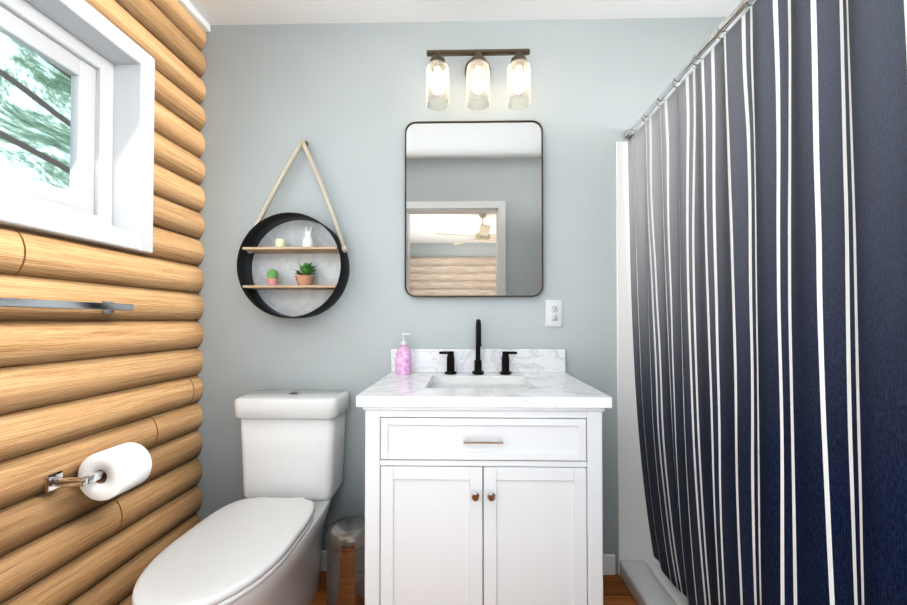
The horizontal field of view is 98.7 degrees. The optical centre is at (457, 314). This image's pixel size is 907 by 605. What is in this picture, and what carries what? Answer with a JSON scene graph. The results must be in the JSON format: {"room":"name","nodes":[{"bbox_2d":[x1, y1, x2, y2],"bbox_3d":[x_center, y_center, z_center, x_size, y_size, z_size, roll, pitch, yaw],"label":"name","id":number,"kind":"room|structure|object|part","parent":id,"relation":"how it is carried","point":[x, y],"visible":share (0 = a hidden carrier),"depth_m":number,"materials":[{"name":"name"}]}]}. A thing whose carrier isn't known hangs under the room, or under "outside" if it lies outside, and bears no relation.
{"room":"bathroom","nodes":[
{"label":"bathroom","id":0,"kind":"room"},
{"bbox_2d":[0,0,205,604],"bbox_3d":[-1.266,-0.111,0.864,0.152,2.514,1.880,0,-1,1],"label":"wall","id":1,"kind":"structure","parent":0,"point":[78,387],"depth_m":1.35,"materials":[{"name":"brown wood"}]},
{"bbox_2d":[0,298,133,313],"bbox_3d":[-1.159,-0.029,1.033,0.072,0.044,0.625,0,-1,1],"label":"towel rail","id":2,"kind":"object","parent":1,"relation":"attached to","point":[106,307],"visible":1,"depth_m":1.12,"materials":[{"name":"silver metal"}]},
{"bbox_2d":[0,0,154,252],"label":"window","id":3,"kind":"structure","parent":1,"relation":"in","point":[108,66],"depth_m":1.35,"materials":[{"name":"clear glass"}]},
{"bbox_2d":[44,442,151,500],"bbox_3d":[-1.107,0.499,1.227,0.168,0.148,0.219,0,-1,1],"label":"paper holder","id":4,"kind":"object","parent":1,"relation":"attached to","point":[109,473],"visible":0.98,"depth_m":1.20,"materials":[{"name":"paper"},{"name":"chrome"}]},
{"bbox_2d":[176,0,210,31],"bbox_3d":[-1.193,-1.344,1.030,0.052,0.035,1.579,0,-1,1],"label":"crown molding","id":5,"kind":"structure","parent":1,"relation":"attached to","point":[192,11],"depth_m":1.72,"materials":[{"name":"white wood"}]},
{"bbox_2d":[196,17,740,573],"bbox_3d":[0.211,-0.095,1.822,3.025,2.510,0.100,0,-1,1],"label":"wall","id":6,"kind":"structure","parent":0,"point":[346,101],"depth_m":1.79,"materials":[{"name":"paint"}]},
{"bbox_2d":[237,138,349,317],"bbox_3d":[-0.726,-0.393,1.739,0.476,0.818,0.115,0,-1,1],"label":"shelf","id":7,"kind":"object","parent":6,"relation":"attached to","point":[292,265],"visible":1,"depth_m":1.78,"materials":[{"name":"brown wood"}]},
{"bbox_2d":[321,550,615,574],"bbox_3d":[-0.235,1.114,1.757,1.875,0.090,0.014,0,-1,1],"label":"baseboard","id":8,"kind":"structure","parent":6,"relation":"attached to","point":[609,566],"depth_m":1.73,"materials":[{"name":"white wood"}]},
{"bbox_2d":[405,120,542,296],"bbox_3d":[0.072,-0.475,1.764,0.620,0.792,0.034,0,-1,1],"label":"mirror","id":9,"kind":"object","parent":6,"relation":"attached to","point":[473,208],"visible":0.96,"depth_m":1.75,"materials":[{"name":"brown mirror"}]},
{"bbox_2d":[426,49,530,110],"bbox_3d":[0.088,-1.038,1.711,0.450,0.263,0.155,0,-1,1],"label":"sconce","id":10,"kind":"object","parent":6,"relation":"attached to","point":[477,71],"visible":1,"depth_m":1.67,"materials":[{"name":"glass"}]},
{"bbox_2d":[545,300,561,326],"bbox_3d":[0.435,-0.006,1.762,0.076,0.122,0.008,0,-1,1],"label":"electrical outlet plate","id":11,"kind":"object","parent":6,"relation":"attached to","point":[553,313],"visible":1,"depth_m":1.76,"materials":[{"name":"white plastic"}]},
{"bbox_2d":[189,0,755,24],"bbox_3d":[0.149,-1.423,-1.058,3.025,0.060,5.900,0,-1,1],"label":"ceiling","id":12,"kind":"structure","parent":0,"point":[240,12],"depth_m":1.73,"materials":[{"name":"white paint"}]},
{"bbox_2d":[311,571,636,604],"bbox_3d":[0.149,1.147,-1.096,3.025,0.060,5.900,0,-1,1],"label":"floor","id":13,"kind":"structure","parent":0,"point":[616,591],"depth_m":1.62,"materials":[{"name":"brown wood"}]},
{"bbox_2d":[132,390,348,604],"bbox_3d":[-0.704,0.741,1.346,0.424,0.824,0.843,0,-1,1],"label":"toilet","id":14,"kind":"object","parent":13,"relation":"on","point":[261,543],"visible":1,"depth_m":1.42,"materials":[{"name":"ceramic"}]},
{"bbox_2d":[326,515,364,604],"bbox_3d":[-0.396,0.969,1.457,0.197,0.372,0.234,0,-1,1],"label":"trash can","id":15,"kind":"object","parent":13,"relation":"on","point":[345,539],"visible":0.65,"depth_m":1.39,"materials":[{"name":"silver metal"}]},
{"bbox_2d":[356,319,611,604],"bbox_3d":[0.084,0.585,1.466,0.783,1.140,0.588,0,-1,1],"label":"bathroom vanity","id":16,"kind":"object","parent":13,"relation":"on","point":[483,476],"visible":1,"depth_m":1.21,"materials":[{"name":"paint"}]},
{"bbox_2d":[396,333,410,374],"bbox_3d":[-0.236,0.169,1.703,0.066,0.179,0.066,0,-1,1],"label":"soap dispenser","id":17,"kind":"object","parent":16,"relation":"on","point":[403,360],"visible":1,"depth_m":1.68,"materials":[{"name":"pink plastic"}]},
{"bbox_2d":[624,0,906,604],"bbox_3d":[0.793,0.102,0.967,0.124,1.908,1.578,0,-1,1],"label":"shower curtain","id":18,"kind":"object","parent":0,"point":[767,157],"visible":1,"depth_m":0.91,"materials":[{"name":"blue fabric"}]},
{"bbox_3d":[0.760,-0.824,0.981,0.056,0.056,1.578,0,-1,1],"label":"curtain rod rail","id":19,"kind":"part","parent":18,"relation":"part of","materials":[{"name":"silver metal"}]},
{"bbox_3d":[1.655,-0.108,0.951,0.100,2.510,1.580,0,-1,1],"label":"wall","id":20,"kind":"structure","parent":0,"visible":0},
{"bbox_2d":[615,142,687,604],"bbox_3d":[1.151,0.177,0.958,0.906,1.940,1.578,0,-1,1],"label":"shower stall","id":21,"kind":"object","parent":20,"relation":"attached to","point":[645,579],"visible":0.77,"depth_m":1.74,"materials":[{"name":"plastic"}]}
]}

